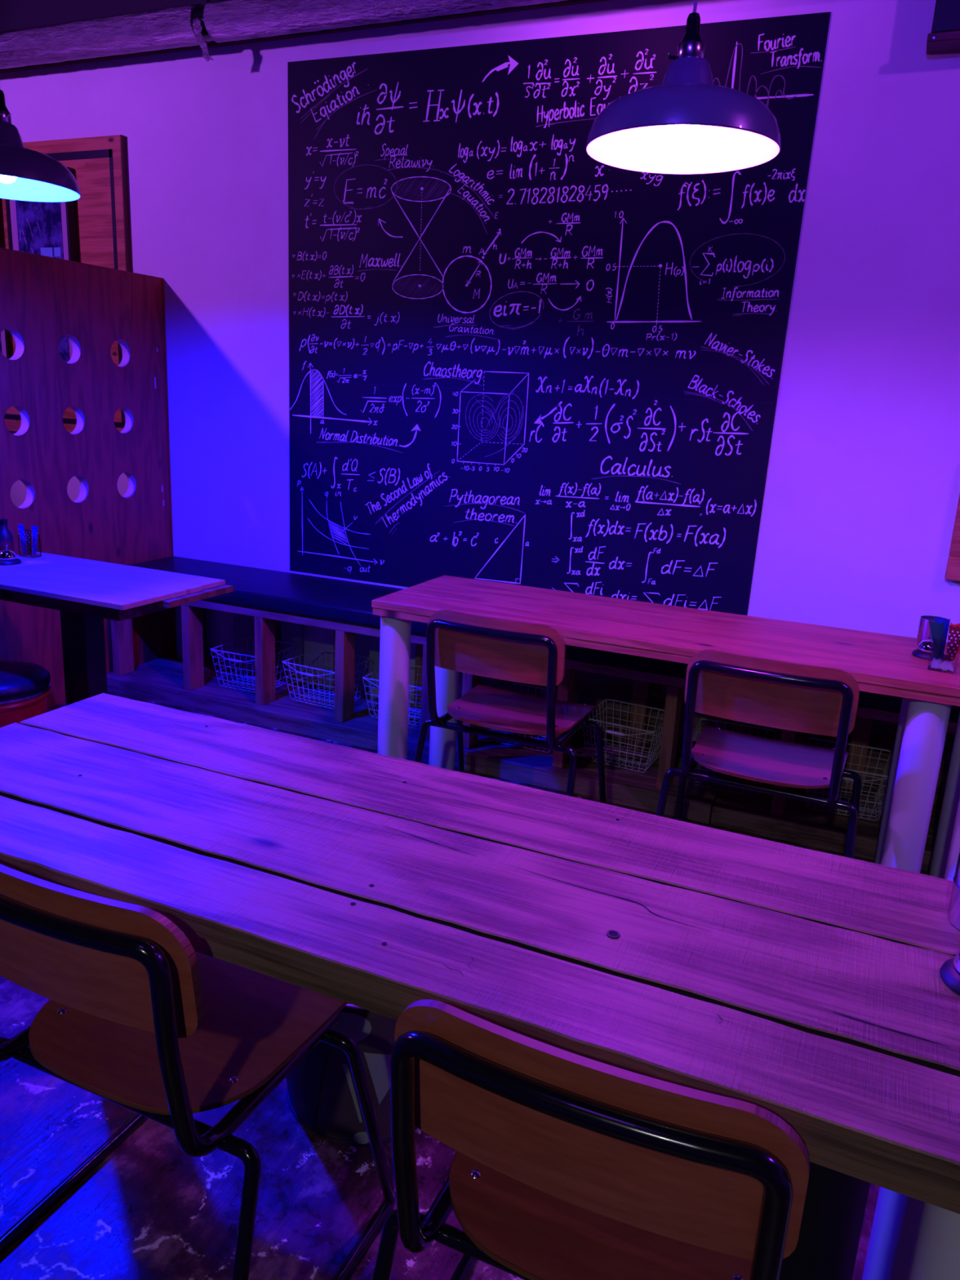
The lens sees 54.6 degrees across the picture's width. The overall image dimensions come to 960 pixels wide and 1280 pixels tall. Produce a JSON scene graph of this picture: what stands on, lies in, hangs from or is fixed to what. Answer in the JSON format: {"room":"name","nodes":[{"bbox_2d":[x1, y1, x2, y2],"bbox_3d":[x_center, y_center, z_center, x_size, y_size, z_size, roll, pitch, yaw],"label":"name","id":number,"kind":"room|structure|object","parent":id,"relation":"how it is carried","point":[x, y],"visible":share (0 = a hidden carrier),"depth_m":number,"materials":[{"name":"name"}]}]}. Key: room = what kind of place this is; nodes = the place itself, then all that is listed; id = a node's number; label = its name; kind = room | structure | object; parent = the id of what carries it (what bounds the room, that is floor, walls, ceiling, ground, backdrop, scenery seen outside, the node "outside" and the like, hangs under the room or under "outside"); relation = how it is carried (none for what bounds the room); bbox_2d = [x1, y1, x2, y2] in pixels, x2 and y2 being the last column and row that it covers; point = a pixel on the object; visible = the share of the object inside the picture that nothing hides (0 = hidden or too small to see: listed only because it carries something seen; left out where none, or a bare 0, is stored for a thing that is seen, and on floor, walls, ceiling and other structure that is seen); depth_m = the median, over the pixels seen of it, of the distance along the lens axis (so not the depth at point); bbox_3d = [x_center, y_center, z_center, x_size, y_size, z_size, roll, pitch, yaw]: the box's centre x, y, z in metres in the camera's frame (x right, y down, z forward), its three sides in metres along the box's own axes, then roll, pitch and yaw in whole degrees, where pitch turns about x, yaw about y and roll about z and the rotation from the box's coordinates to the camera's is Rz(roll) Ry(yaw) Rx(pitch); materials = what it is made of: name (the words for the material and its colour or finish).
{"room":"cafe","nodes":[
{"label":"cafe","id":0,"kind":"room"},
{"bbox_2d":[0,0,217,31],"bbox_3d":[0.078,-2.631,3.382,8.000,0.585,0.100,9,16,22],"label":"ceiling","id":1,"kind":"structure","parent":0,"point":[14,14],"depth_m":4.16,"materials":[{"name":"black paint"}]},
{"bbox_2d":[0,691,928,1279],"bbox_3d":[-1.310,0.997,1.447,8.200,0.050,6.490,9,16,22],"label":"floor","id":2,"kind":"structure","parent":0,"point":[150,1209],"depth_m":1.63,"materials":[{"name":"grey stone"}]},
{"bbox_2d":[0,661,51,727],"bbox_3d":[-1.535,0.320,2.972,0.322,0.462,0.322,9,16,22],"label":"stool","id":3,"kind":"object","parent":2,"relation":"on","point":[24,686],"visible":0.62,"depth_m":2.87,"materials":[{"name":"red paint"}]},
{"bbox_2d":[0,661,50,700],"bbox_3d":[-1.525,0.121,2.920,0.320,0.050,0.320,9,16,22],"label":"cushion","id":4,"kind":"object","parent":3,"relation":"on","point":[19,680],"depth_m":2.89,"materials":[{"name":"black leather"}]},
{"bbox_2d":[0,247,177,708],"bbox_3d":[-1.882,-0.548,3.553,0.052,1.812,1.946,9,16,22],"label":"wall","id":5,"kind":"structure","parent":2,"relation":"on","point":[43,299],"depth_m":3.90,"materials":[{"name":"red wood"}]},
{"bbox_2d":[0,552,233,705],"bbox_3d":[-1.307,0.156,3.074,0.868,0.751,0.456,9,16,22],"label":"side table","id":6,"kind":"object","parent":2,"relation":"on","point":[86,593],"visible":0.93,"depth_m":2.96,"materials":[{"name":"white wood"}]},
{"bbox_2d":[0,518,14,551],"bbox_3d":[-1.626,-0.348,3.180,0.053,0.136,0.053,9,16,22],"label":"bottle","id":7,"kind":"object","parent":6,"relation":"on","point":[6,535],"visible":0.73,"depth_m":3.16,"materials":[{"name":"black"}]},
{"bbox_2d":[0,544,21,565],"bbox_3d":[-1.582,-0.289,3.107,0.086,0.064,0.086,9,16,22],"label":"bell","id":8,"kind":"object","parent":6,"relation":"on","point":[7,557],"visible":1,"depth_m":3.09,"materials":[{"name":"silver metal"}]},
{"bbox_2d":[17,533,41,557],"bbox_3d":[-1.571,-0.329,3.241,0.060,0.075,0.040,9,16,22],"label":"holder","id":9,"kind":"object","parent":6,"relation":"on","point":[28,547],"visible":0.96,"depth_m":3.23,"materials":[{"name":"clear plastic"}]},
{"bbox_2d":[17,523,24,535],"bbox_3d":[-1.598,-0.354,3.241,0.033,0.104,0.016,9,16,22],"label":"packet","id":10,"kind":"object","parent":9,"relation":"in","point":[20,527],"visible":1,"depth_m":3.23,"materials":[{"name":"blue paper"}]},
{"bbox_2d":[24,528,31,536],"bbox_3d":[-1.572,-0.344,3.236,0.015,0.089,0.027,-9,19,-38],"label":"packet","id":11,"kind":"object","parent":9,"relation":"in","point":[28,532],"visible":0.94,"depth_m":3.23,"materials":[{"name":"red"}]},
{"bbox_2d":[31,525,37,542],"bbox_3d":[-1.545,-0.347,3.230,0.033,0.102,0.016,9,16,22],"label":"packet","id":12,"kind":"object","parent":9,"relation":"in","point":[34,530],"visible":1,"depth_m":3.22,"materials":[{"name":"blue paper"}]},
{"bbox_2d":[0,863,395,1279],"bbox_3d":[-0.469,0.622,1.408,0.539,0.777,0.486,9,16,22],"label":"chair","id":13,"kind":"object","parent":2,"relation":"on","point":[151,1025],"visible":0.91,"depth_m":1.25,"materials":[{"name":"brown wood"}]},
{"bbox_2d":[285,1003,417,1144],"bbox_3d":[-0.223,0.736,1.852,0.410,0.356,0.410,9,16,22],"label":"storage bin","id":14,"kind":"object","parent":2,"relation":"on","point":[322,1095],"visible":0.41,"depth_m":1.70,"materials":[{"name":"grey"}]},
{"bbox_2d":[302,1040,329,1129],"bbox_3d":[-0.306,0.796,1.700,0.029,0.290,0.097,-9,19,-38],"label":"print","id":15,"kind":"object","parent":14,"relation":"attached to","point":[316,1064],"depth_m":1.72},
{"bbox_2d":[331,1011,372,1042],"bbox_3d":[-0.238,0.681,1.637,0.095,0.070,0.011,4,15,5],"label":"print","id":16,"kind":"object","parent":14,"relation":"attached to","point":[357,1025],"depth_m":1.63,"materials":[{"name":"grey"}]},
{"bbox_2d":[342,1063,362,1122],"bbox_3d":[-0.232,0.827,1.694,0.041,0.140,0.005,-5,17,-28],"label":"print","id":17,"kind":"object","parent":14,"relation":"attached to","point":[351,1108],"depth_m":1.70,"materials":[{"name":"grey"}]},
{"bbox_2d":[353,1131,368,1143],"bbox_3d":[-0.220,0.930,1.736,0.034,0.032,0.004,2,15,-4],"label":"print","id":18,"kind":"object","parent":14,"relation":"on","point":[359,1137],"depth_m":1.74,"materials":[{"name":"grey"}]},
{"bbox_2d":[364,1052,391,1104],"bbox_3d":[-0.170,0.795,1.690,0.088,0.130,0.016,-2,15,-17],"label":"print","id":19,"kind":"object","parent":14,"relation":"attached to","point":[376,1064],"depth_m":1.68,"materials":[{"name":"grey"}]},
{"bbox_2d":[0,693,959,1279],"bbox_3d":[-0.145,0.649,1.420,1.658,0.752,0.567,9,16,22],"label":"table","id":20,"kind":"object","parent":2,"relation":"on","point":[805,987],"visible":0.92,"depth_m":1.17,"materials":[{"name":"brown wood"}]},
{"bbox_2d":[939,949,959,995],"bbox_3d":[0.572,0.361,1.050,0.086,0.064,0.086,9,16,22],"label":"bell","id":21,"kind":"object","parent":20,"relation":"on","point":[949,971],"visible":1,"depth_m":1.05,"materials":[{"name":"silver metal"}]},
{"bbox_2d":[946,847,959,929],"bbox_3d":[0.643,0.318,1.172,0.085,0.094,0.085,9,16,22],"label":"steel canister","id":22,"kind":"object","parent":20,"relation":"on","point":[953,909],"visible":1,"depth_m":1.18,"materials":[{"name":"grey metal"}]},
{"bbox_2d":[413,609,606,804],"bbox_3d":[0.098,0.269,2.864,0.539,0.777,0.486,9,16,22],"label":"chair","id":23,"kind":"object","parent":2,"relation":"on","point":[502,649],"visible":0.91,"depth_m":2.67,"materials":[{"name":"brown wood"}]},
{"bbox_2d":[106,555,959,871],"bbox_3d":[0.562,0.256,3.449,4.720,0.552,0.490,9,16,22],"label":"bench","id":24,"kind":"object","parent":2,"relation":"on","point":[260,598],"visible":0.51,"depth_m":3.64,"materials":[{"name":"brown wood"}]},
{"bbox_2d":[210,635,297,692],"bbox_3d":[-1.007,0.114,4.143,0.280,0.174,0.289,8,16,20],"label":"wire basket","id":25,"kind":"object","parent":24,"relation":"on","point":[233,660],"visible":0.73,"depth_m":4.12,"materials":[{"name":"white metal"}]},
{"bbox_2d":[282,648,372,709],"bbox_3d":[-0.660,0.170,3.999,0.280,0.174,0.289,10,16,25],"label":"wire basket","id":26,"kind":"object","parent":24,"relation":"on","point":[311,674],"visible":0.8,"depth_m":3.98,"materials":[{"name":"white metal"}]},
{"bbox_2d":[362,664,422,725],"bbox_3d":[-0.305,0.227,3.851,0.280,0.174,0.289,8,16,20],"label":"wire basket","id":27,"kind":"object","parent":24,"relation":"on","point":[411,665],"visible":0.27,"depth_m":3.80,"materials":[{"name":"white metal"}]},
{"bbox_2d":[127,555,688,678],"bbox_3d":[-0.220,-0.110,3.732,2.970,0.065,0.464,9,16,22],"label":"cushion","id":28,"kind":"object","parent":24,"relation":"on","point":[299,597],"depth_m":3.76,"materials":[{"name":"black leather"}]},
{"bbox_2d":[493,683,578,752],"bbox_3d":[0.206,0.309,3.639,0.280,0.174,0.289,9,16,22],"label":"wire basket","id":29,"kind":"object","parent":24,"relation":"on","point":[514,684],"visible":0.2,"depth_m":3.69,"materials":[{"name":"white metal"}]},
{"bbox_2d":[582,698,664,773],"bbox_3d":[0.550,0.364,3.495,0.280,0.174,0.289,10,16,26],"label":"wire basket","id":30,"kind":"object","parent":24,"relation":"on","point":[613,732],"visible":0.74,"depth_m":3.47,"materials":[{"name":"white metal"}]},
{"bbox_2d":[691,718,777,795],"bbox_3d":[0.904,0.427,3.349,0.280,0.174,0.289,8,16,20],"label":"wire basket","id":31,"kind":"object","parent":24,"relation":"on","point":[700,719],"visible":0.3,"depth_m":3.41,"materials":[{"name":"white metal"}]},
{"bbox_2d":[805,737,892,820],"bbox_3d":[1.260,0.484,3.201,0.280,0.174,0.289,8,16,20],"label":"wire basket","id":32,"kind":"object","parent":24,"relation":"on","point":[885,775],"visible":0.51,"depth_m":3.19,"materials":[{"name":"white metal"}]},
{"bbox_2d":[372,999,809,1279],"bbox_3d":[0.160,0.722,1.151,0.539,0.777,0.486,9,16,22],"label":"chair","id":33,"kind":"object","parent":2,"relation":"on","point":[565,1165],"visible":0.98,"depth_m":0.91,"materials":[{"name":"brown wood"}]},
{"bbox_2d":[371,575,959,873],"bbox_3d":[0.508,0.307,2.852,1.654,0.750,0.511,9,16,22],"label":"side table","id":34,"kind":"object","parent":2,"relation":"on","point":[882,664],"visible":0.75,"depth_m":2.67,"materials":[{"name":"brown wood"}]},
{"bbox_2d":[911,638,931,659],"bbox_3d":[1.215,0.013,2.503,0.086,0.064,0.086,9,16,22],"label":"bell","id":35,"kind":"object","parent":34,"relation":"on","point":[922,651],"visible":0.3,"depth_m":2.49,"materials":[{"name":"silver metal"}]},
{"bbox_2d":[916,615,948,645],"bbox_3d":[1.266,-0.020,2.601,0.076,0.082,0.076,9,16,22],"label":"steel cup","id":36,"kind":"object","parent":34,"relation":"on","point":[923,631],"visible":0.35,"depth_m":2.59,"materials":[{"name":"grey metal"}]},
{"bbox_2d":[927,635,959,673],"bbox_3d":[1.187,0.034,2.375,0.066,0.085,0.055,9,16,22],"label":"holder","id":37,"kind":"object","parent":34,"relation":"on","point":[944,654],"visible":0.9,"depth_m":2.35,"materials":[{"name":"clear plastic"}]},
{"bbox_2d":[928,620,944,641],"bbox_3d":[1.163,-0.002,2.378,0.041,0.096,0.016,7,15,17],"label":"packet","id":38,"kind":"object","parent":37,"relation":"in","point":[936,629],"visible":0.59,"depth_m":2.37,"materials":[{"name":"green paper"}]},
{"bbox_2d":[934,617,950,639],"bbox_3d":[1.178,-0.007,2.385,0.038,0.104,0.016,7,15,17],"label":"packet","id":39,"kind":"object","parent":37,"relation":"in","point":[946,624],"visible":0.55,"depth_m":2.37,"materials":[{"name":"blue paper"}]},
{"bbox_2d":[947,624,959,640],"bbox_3d":[1.202,0.009,2.354,0.038,0.092,0.016,9,16,22],"label":"packet","id":40,"kind":"object","parent":37,"relation":"in","point":[953,633],"visible":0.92,"depth_m":2.35,"materials":[{"name":"red paper"}]},
{"bbox_2d":[950,622,959,627],"bbox_3d":[1.212,0.004,2.365,0.039,0.096,0.015,16,19,40],"label":"packet","id":41,"kind":"object","parent":37,"relation":"in","point":[951,624],"visible":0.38,"depth_m":2.36,"materials":[{"name":"red paper"}]},
{"bbox_2d":[655,648,862,858],"bbox_3d":[0.786,0.380,2.577,0.539,0.777,0.486,9,16,22],"label":"chair","id":42,"kind":"object","parent":2,"relation":"on","point":[805,698],"visible":0.91,"depth_m":2.38,"materials":[{"name":"brown wood"}]},
{"bbox_2d":[928,711,959,880],"bbox_3d":[1.837,0.520,2.299,1.240,0.750,0.511,9,16,22],"label":"table","id":43,"kind":"object","parent":2,"relation":"on","point":[945,854],"visible":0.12,"depth_m":2.68,"materials":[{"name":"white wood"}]},
{"bbox_2d":[0,0,959,751],"bbox_3d":[-0.029,-1.000,3.754,8.000,2.765,0.100,9,16,22],"label":"wall","id":44,"kind":"structure","parent":0,"point":[862,491],"depth_m":3.30,"materials":[{"name":"paint"}]},
{"bbox_2d":[1,134,131,433],"bbox_3d":[-2.227,-1.682,4.515,1.368,1.320,0.030,9,16,22],"label":"window frame","id":45,"kind":"structure","parent":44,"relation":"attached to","point":[99,163],"depth_m":4.21,"materials":[{"name":"red wood"}]},
{"bbox_2d":[0,198,13,359],"bbox_3d":[-2.499,-1.751,4.588,0.435,0.950,0.030,9,16,22],"label":"framed poster","id":46,"kind":"object","parent":45,"relation":"attached to","point":[6,337],"visible":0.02,"depth_m":4.57,"materials":[{"name":"black paper"}]},
{"bbox_2d":[0,333,2,353],"bbox_3d":[-2.501,-1.750,4.584,0.325,0.830,0.002,9,16,22],"label":"print","id":47,"kind":"object","parent":46,"relation":"attached to","point":[1,335],"depth_m":4.59},
{"bbox_2d":[4,166,79,362],"bbox_3d":[-2.051,-1.718,4.382,0.390,0.915,0.050,9,16,22],"label":"window","id":48,"kind":"structure","parent":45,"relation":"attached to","point":[46,228],"depth_m":4.31,"materials":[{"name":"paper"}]},
{"bbox_2d":[15,200,70,362],"bbox_3d":[-2.057,-1.715,4.369,0.280,0.795,0.003,9,16,22],"label":"print","id":49,"kind":"object","parent":48,"relation":"attached to","point":[40,226],"depth_m":4.32,"materials":[{"name":"multicoloured"}]},
{"bbox_2d":[0,0,608,72],"bbox_3d":[0.012,-2.279,3.360,8.000,0.030,0.021,9,16,22],"label":"trim","id":50,"kind":"structure","parent":44,"relation":"attached to","point":[212,43],"depth_m":3.62,"materials":[{"name":"brown wood"}]},
{"bbox_2d":[287,11,831,615],"bbox_3d":[0.120,-1.164,3.587,2.058,2.062,0.004,9,16,22],"label":"blackboard","id":51,"kind":"object","parent":44,"relation":"attached to","point":[518,356],"visible":0.99,"depth_m":3.53,"materials":[{"name":"black paint"}]},
{"bbox_2d":[925,0,959,54],"bbox_3d":[1.718,-1.979,2.602,0.776,0.506,0.115,9,16,22],"label":"wall box","id":52,"kind":"object","parent":44,"relation":"attached to","point":[944,36],"visible":1,"depth_m":2.75,"materials":[{"name":"black wood"}]},
{"bbox_2d":[944,493,959,581],"bbox_3d":[1.857,-0.354,2.971,0.610,0.400,0.039,9,16,22],"label":"wall frame","id":53,"kind":"object","parent":44,"relation":"attached to","point":[953,568],"visible":1,"depth_m":3.09,"materials":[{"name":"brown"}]},
{"bbox_3d":[-1.162,-2.277,0.540,8.200,0.050,6.390,9,16,22],"label":"ceiling","id":54,"kind":"structure","parent":0,"visible":0},
{"bbox_2d":[0,89,80,202],"bbox_3d":[-1.168,-1.888,2.170,0.351,1.528,0.351,9,16,22],"label":"pendant lamp","id":55,"kind":"object","parent":54,"relation":"hanging from","point":[25,174],"visible":1,"depth_m":2.31,"materials":[{"name":"black metal"}]},
{"bbox_2d":[0,0,567,69],"bbox_3d":[-0.212,-2.520,3.255,7.400,0.743,0.148,9,16,22],"label":"ceiling beam","id":56,"kind":"structure","parent":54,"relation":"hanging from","point":[218,21],"depth_m":3.62,"materials":[{"name":"brown wood"}]},
{"bbox_2d":[585,0,781,173],"bbox_3d":[0.407,-1.635,1.514,0.351,1.528,0.351,9,16,22],"label":"pendant lamp","id":57,"kind":"object","parent":54,"relation":"hanging from","point":[687,123],"visible":1,"depth_m":1.65,"materials":[{"name":"black metal"}]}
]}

